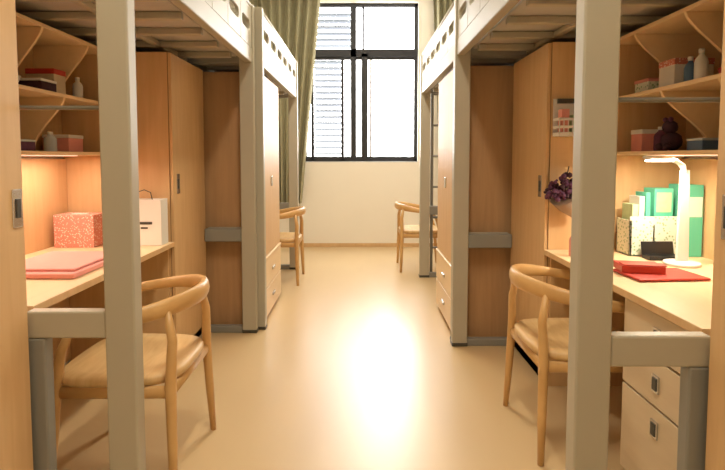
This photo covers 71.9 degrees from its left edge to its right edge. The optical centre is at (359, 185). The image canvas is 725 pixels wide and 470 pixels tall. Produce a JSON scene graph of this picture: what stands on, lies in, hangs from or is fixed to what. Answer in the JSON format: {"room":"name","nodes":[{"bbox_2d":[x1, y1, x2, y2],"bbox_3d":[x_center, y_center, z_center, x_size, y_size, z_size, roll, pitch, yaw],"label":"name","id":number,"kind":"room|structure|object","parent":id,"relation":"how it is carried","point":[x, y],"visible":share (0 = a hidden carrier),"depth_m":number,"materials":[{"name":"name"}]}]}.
{"room":"dormitory room","nodes":[
{"label":"dormitory room","id":0,"kind":"room"},
{"bbox_2d":[21,0,230,364],"bbox_3d":[-1.850,-0.653,2.637,0.200,3.500,8.940,0,3,0],"label":"wall","id":1,"kind":"structure","parent":0,"point":[22,157],"depth_m":2.78,"materials":[{"name":"beige paint"}]},
{"bbox_2d":[231,0,437,242],"bbox_3d":[0.000,-0.904,7.000,3.500,3.500,0.200,0,3,0],"label":"wall","id":2,"kind":"structure","parent":0,"point":[344,202],"depth_m":6.96,"materials":[{"name":"beige paint"}]},
{"bbox_2d":[306,3,417,161],"bbox_3d":[0.005,-1.423,6.965,1.590,2.180,0.188,0,3,0],"label":"window","id":3,"kind":"structure","parent":2,"relation":"in","point":[322,56],"depth_m":6.95,"materials":[{"name":"black metal"}]},
{"bbox_2d":[299,243,433,246],"bbox_3d":[0.000,0.824,6.991,3.498,0.050,0.014,0,3,0],"label":"baseboard","id":4,"kind":"structure","parent":2,"relation":"attached to","point":[305,244],"depth_m":6.98,"materials":[{"name":"laminate"}]},
{"bbox_2d":[57,247,623,469],"bbox_3d":[0.000,1.144,2.740,3.900,0.100,8.940,0,3,0],"label":"floor","id":5,"kind":"structure","parent":0,"point":[355,365],"depth_m":2.60,"materials":[{"name":"plastic"}]},
{"bbox_2d":[0,0,32,469],"bbox_3d":[-1.405,0.249,1.238,0.675,1.860,0.746,0,3,0],"label":"wardrobe","id":6,"kind":"object","parent":5,"relation":"on","point":[16,448],"visible":1,"depth_m":1.55,"materials":[{"name":"laminate"}]},
{"bbox_2d":[21,159,174,362],"bbox_3d":[-1.420,0.497,2.329,0.644,1.240,1.279,0,3,0],"label":"desk","id":7,"kind":"object","parent":5,"relation":"on","point":[44,181],"visible":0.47,"depth_m":2.76,"materials":[{"name":"laminate"}]},
{"bbox_2d":[16,12,99,155],"bbox_3d":[-1.591,-0.438,2.278,0.302,0.603,1.269,0,3,0],"label":"bookcase","id":8,"kind":"object","parent":7,"relation":"on","point":[39,45],"visible":0.62,"depth_m":2.64,"materials":[{"name":"laminate"}]},
{"bbox_2d":[21,139,35,150],"bbox_3d":[-1.580,-0.184,2.233,0.164,0.051,0.164,0,3,0],"label":"storage box","id":9,"kind":"object","parent":8,"relation":"in","point":[26,144],"visible":0.35,"depth_m":2.26,"materials":[{"name":"purple cardboard"}]},
{"bbox_2d":[18,78,56,91],"bbox_3d":[-1.570,-0.479,2.396,0.164,0.061,0.124,0,3,0],"label":"storage box","id":10,"kind":"object","parent":8,"relation":"in","point":[41,83],"visible":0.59,"depth_m":2.34,"materials":[{"name":"purple cardboard"}]},
{"bbox_2d":[25,68,65,93],"bbox_3d":[-1.590,-0.522,2.534,0.144,0.131,0.104,0,3,0],"label":"storage box","id":11,"kind":"object","parent":8,"relation":"in","point":[52,74],"visible":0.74,"depth_m":2.48,"materials":[{"name":"cardboard"}]},
{"bbox_2d":[43,132,56,150],"bbox_3d":[-1.580,-0.227,2.551,0.060,0.100,0.060,0,3,0],"label":"lotion bottle","id":12,"kind":"object","parent":8,"relation":"in","point":[49,141],"visible":0.9,"depth_m":2.53,"materials":[{"name":"white plastic"}]},
{"bbox_2d":[42,134,82,151],"bbox_3d":[-1.620,-0.233,2.731,0.144,0.091,0.144,0,3,0],"label":"storage box","id":13,"kind":"object","parent":8,"relation":"in","point":[65,142],"visible":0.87,"depth_m":2.66,"materials":[{"name":"pink cardboard"}]},
{"bbox_2d":[72,77,82,97],"bbox_3d":[-1.560,-0.534,2.764,0.052,0.130,0.052,0,3,0],"label":"lotion bottle","id":14,"kind":"object","parent":8,"relation":"in","point":[77,87],"visible":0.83,"depth_m":2.75,"materials":[{"name":"white plastic"}]},
{"bbox_2d":[25,251,102,278],"bbox_3d":[-1.365,0.351,2.284,0.390,0.034,0.480,0,3,0],"label":"book","id":15,"kind":"object","parent":7,"relation":"on","point":[53,264],"visible":0.69,"depth_m":2.19,"materials":[{"name":"pink fabric"}]},
{"bbox_2d":[53,212,102,246],"bbox_3d":[-1.580,0.245,2.829,0.220,0.182,0.140,0,3,0],"label":"tissue box","id":16,"kind":"object","parent":7,"relation":"on","point":[71,229],"visible":0.88,"depth_m":2.76,"materials":[{"name":"pink plastic"}]},
{"bbox_2d":[139,189,167,245],"bbox_3d":[-1.220,0.175,2.863,0.200,0.317,0.103,0,3,0],"label":"gift bag","id":17,"kind":"object","parent":7,"relation":"on","point":[153,211],"visible":0.7,"depth_m":2.82,"materials":[{"name":"white paper"}]},
{"bbox_2d":[63,52,205,360],"bbox_3d":[-1.417,0.133,3.255,0.650,1.860,0.606,0,3,0],"label":"wardrobe","id":18,"kind":"object","parent":5,"relation":"on","point":[169,89],"visible":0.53,"depth_m":2.96,"materials":[{"name":"laminate"}]},
{"bbox_2d":[53,274,215,469],"bbox_3d":[-0.884,0.761,2.037,0.528,0.749,0.594,0,3,0],"label":"armchair","id":19,"kind":"object","parent":5,"relation":"on","point":[170,358],"visible":0.66,"depth_m":1.87,"materials":[{"name":"brown wood"}]},
{"bbox_2d":[15,0,258,469],"bbox_3d":[-1.240,-0.148,2.573,1.016,2.500,1.951,0,3,0],"label":"bed","id":20,"kind":"object","parent":5,"relation":"on","point":[194,31],"visible":0.97,"depth_m":1.66,"materials":[{"name":"beige paint"}]},
{"bbox_2d":[203,72,280,323],"bbox_3d":[-1.218,0.088,4.029,1.048,1.860,0.785,0,3,0],"label":"storage cabinet","id":21,"kind":"object","parent":5,"relation":"on","point":[221,98],"visible":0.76,"depth_m":3.66,"materials":[{"name":"laminate"}]},
{"bbox_2d":[192,7,298,329],"bbox_3d":[-1.211,-0.263,4.556,1.058,2.500,2.018,0,3,0],"label":"bed","id":22,"kind":"object","parent":5,"relation":"on","point":[268,64],"visible":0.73,"depth_m":3.71,"materials":[{"name":"beige paint"}]},
{"bbox_2d":[279,206,305,285],"bbox_3d":[-0.814,0.585,5.092,0.528,0.749,0.594,0,3,0],"label":"armchair","id":23,"kind":"object","parent":5,"relation":"on","point":[286,238],"visible":0.62,"depth_m":4.88,"materials":[{"name":"brown wood"}]},
{"bbox_2d":[395,201,437,271],"bbox_3d":[0.654,0.552,5.661,0.528,0.749,0.594,0,3,0],"label":"armchair","id":24,"kind":"object","parent":5,"relation":"on","point":[411,231],"visible":0.73,"depth_m":5.44,"materials":[{"name":"brown wood"}]},
{"bbox_2d":[419,1,523,339],"bbox_3d":[1.179,-0.246,4.263,1.123,2.500,1.931,0,3,0],"label":"bed","id":25,"kind":"object","parent":5,"relation":"on","point":[433,68],"visible":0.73,"depth_m":5.09,"materials":[{"name":"beige paint"}]},
{"bbox_2d":[436,66,513,336],"bbox_3d":[1.183,0.104,3.760,1.118,1.860,0.745,0,3,0],"label":"storage cabinet","id":26,"kind":"object","parent":5,"relation":"on","point":[491,87],"visible":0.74,"depth_m":3.40,"materials":[{"name":"laminate"}]},
{"bbox_2d":[503,264,624,466],"bbox_3d":[0.944,0.748,2.257,0.528,0.749,0.594,0,3,0],"label":"armchair","id":27,"kind":"object","parent":5,"relation":"on","point":[542,338],"visible":0.55,"depth_m":2.12,"materials":[{"name":"brown wood"}]},
{"bbox_2d":[450,0,719,469],"bbox_3d":[1.177,-0.135,2.336,1.141,2.500,1.926,0,3,0],"label":"bed","id":28,"kind":"object","parent":5,"relation":"on","point":[482,28],"visible":0.84,"depth_m":1.42,"materials":[{"name":"beige paint"}]},
{"bbox_2d":[510,42,683,374],"bbox_3d":[1.367,0.147,3.006,0.750,1.860,0.606,0,3,0],"label":"wardrobe","id":29,"kind":"object","parent":5,"relation":"on","point":[546,74],"visible":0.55,"depth_m":2.74,"materials":[{"name":"laminate"}]},
{"bbox_2d":[543,166,572,216],"bbox_3d":[1.060,0.037,2.603,0.207,0.279,0.175,0,3,0],"label":"flower bouquet","id":30,"kind":"object","parent":29,"relation":"attached to","point":[560,196],"visible":0.78,"depth_m":2.56,"materials":[{"name":"purple plant"}]},
{"bbox_2d":[552,99,573,136],"bbox_3d":[1.100,-0.362,2.626,0.140,0.200,0.090,0,3,0],"label":"wall calendar","id":31,"kind":"object","parent":29,"relation":"hanging from","point":[563,109],"visible":0.61,"depth_m":2.63,"materials":[{"name":"white paper"}]},
{"bbox_2d":[544,159,717,469],"bbox_3d":[1.370,0.510,2.092,0.744,1.240,1.254,0,3,0],"label":"desk","id":32,"kind":"object","parent":5,"relation":"on","point":[650,395],"visible":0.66,"depth_m":1.84,"materials":[{"name":"laminate"}]},
{"bbox_2d":[569,237,570,255],"bbox_3d":[1.080,0.289,2.521,0.048,0.130,0.048,0,3,0],"label":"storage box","id":33,"kind":"object","parent":32,"relation":"on","point":[570,237],"visible":0.12,"depth_m":2.52,"materials":[{"name":"pink plastic"}]},
{"bbox_2d":[616,187,676,255],"bbox_3d":[1.480,0.180,2.582,0.240,0.340,0.135,0,3,0],"label":"magazine file","id":34,"kind":"object","parent":32,"relation":"on","point":[648,214],"visible":0.74,"depth_m":2.53,"materials":[{"name":"white plastic"}]},
{"bbox_2d":[641,241,674,259],"bbox_3d":[1.480,0.318,2.456,0.160,0.079,0.087,0,3,0],"label":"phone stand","id":35,"kind":"object","parent":32,"relation":"on","point":[650,250],"visible":0.87,"depth_m":2.48,"materials":[{"name":"black plastic"}]},
{"bbox_2d":[613,268,710,281],"bbox_3d":[1.260,0.372,2.105,0.300,0.010,0.200,0,3,-4],"label":"folder","id":36,"kind":"object","parent":32,"relation":"on","point":[672,274],"visible":0.76,"depth_m":2.05,"materials":[{"name":"red leather"}]},
{"bbox_2d":[613,260,666,273],"bbox_3d":[1.203,0.346,2.153,0.175,0.036,0.120,1,3,10],"label":"pouch","id":37,"kind":"object","parent":36,"relation":"on","point":[648,267],"visible":0.94,"depth_m":2.10,"materials":[{"name":"red"}]},
{"bbox_2d":[617,0,723,155],"bbox_3d":[1.531,-0.425,2.041,0.422,0.603,1.244,0,3,0],"label":"bookcase","id":38,"kind":"object","parent":32,"relation":"on","point":[681,33],"visible":0.66,"depth_m":2.40,"materials":[{"name":"laminate"}]},
{"bbox_2d":[634,78,658,92],"bbox_3d":[1.500,-0.496,2.526,0.164,0.081,0.124,0,3,0],"label":"storage box","id":39,"kind":"object","parent":38,"relation":"in","point":[648,83],"visible":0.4,"depth_m":2.48,"materials":[{"name":"white cardboard"}]},
{"bbox_2d":[631,129,669,150],"bbox_3d":[1.500,-0.233,2.571,0.164,0.111,0.104,0,3,0],"label":"storage box","id":40,"kind":"object","parent":38,"relation":"in","point":[641,139],"visible":0.41,"depth_m":2.52,"materials":[{"name":"pink fabric"}]},
{"bbox_2d":[653,127,666,150],"bbox_3d":[1.480,-0.232,2.461,0.060,0.120,0.060,0,3,0],"label":"lotion bottle","id":41,"kind":"object","parent":38,"relation":"in","point":[657,137],"visible":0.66,"depth_m":2.45,"materials":[{"name":"purple plastic"}]},
{"bbox_2d":[655,117,682,150],"bbox_3d":[1.453,-0.243,2.340,0.101,0.158,0.096,0,3,0],"label":"plush toy","id":42,"kind":"object","parent":38,"relation":"on","point":[671,140],"visible":1,"depth_m":2.31,"materials":[{"name":"purple fabric"}]},
{"bbox_2d":[659,58,714,86],"bbox_3d":[1.520,-0.515,2.334,0.184,0.141,0.124,0,3,0],"label":"storage box","id":43,"kind":"object","parent":38,"relation":"in","point":[671,71],"visible":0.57,"depth_m":2.28,"materials":[{"name":"white plastic"}]},
{"bbox_2d":[683,56,693,81],"bbox_3d":[1.450,-0.502,2.195,0.048,0.130,0.048,0,3,0],"label":"lotion bottle","id":44,"kind":"object","parent":38,"relation":"in","point":[689,67],"visible":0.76,"depth_m":2.18,"materials":[{"name":"blue plastic"}]},
{"bbox_2d":[693,48,708,78],"bbox_3d":[1.450,-0.508,2.124,0.052,0.150,0.052,0,3,0],"label":"lotion bottle","id":45,"kind":"object","parent":38,"relation":"in","point":[701,64],"visible":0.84,"depth_m":2.11,"materials":[{"name":"white plastic"}]},
{"bbox_2d":[686,138,718,149],"bbox_3d":[1.500,-0.177,2.123,0.164,0.051,0.104,0,3,0],"label":"storage box","id":46,"kind":"object","parent":38,"relation":"in","point":[692,143],"visible":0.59,"depth_m":2.08,"materials":[{"name":"blue plastic"}]},
{"bbox_2d":[642,155,701,267],"bbox_3d":[1.431,0.112,2.310,0.283,0.507,0.155,0,3,0],"label":"desk lamp","id":47,"kind":"object","parent":32,"relation":"on","point":[682,233],"visible":1,"depth_m":2.30,"materials":[{"name":"white plastic"}]},
{"bbox_2d":[669,184,703,256],"bbox_3d":[1.665,0.171,2.563,0.090,0.360,0.142,0,3,0],"label":"box","id":48,"kind":"object","parent":32,"relation":"on","point":[696,191],"visible":0.52,"depth_m":2.50,"materials":[{"name":"teal"}]},
{"bbox_2d":[705,0,724,469],"bbox_3d":[1.355,0.260,1.051,0.775,1.860,0.671,0,3,0],"label":"wardrobe","id":49,"kind":"object","parent":5,"relation":"on","point":[715,434],"visible":1,"depth_m":1.36,"materials":[{"name":"laminate"}]},
{"bbox_2d":[684,156,717,158],"bbox_3d":[1.850,-0.653,2.637,0.200,3.500,8.940,0,3,0],"label":"wall","id":50,"kind":"structure","parent":0,"point":[685,157],"depth_m":2.57,"materials":[{"name":"beige paint"}]},
{"bbox_3d":[0.000,-2.450,2.533,3.900,0.100,8.940,0,3,0],"label":"ceiling","id":51,"kind":"structure","parent":0,"visible":0},
{"bbox_2d":[249,0,319,202],"bbox_3d":[-1.035,-1.195,6.772,1.130,2.866,0.114,0,3,0],"label":"curtain","id":52,"kind":"object","parent":51,"relation":"hanging from","point":[295,22],"visible":0.48,"depth_m":6.75,"materials":[{"name":"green fabric"}]},
{"bbox_2d":[433,0,453,116],"bbox_3d":[1.315,-1.195,6.772,0.770,2.866,0.114,0,3,0],"label":"curtain","id":53,"kind":"object","parent":51,"relation":"hanging from","point":[441,7],"visible":0.05,"depth_m":6.72,"materials":[{"name":"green fabric"}]}
]}

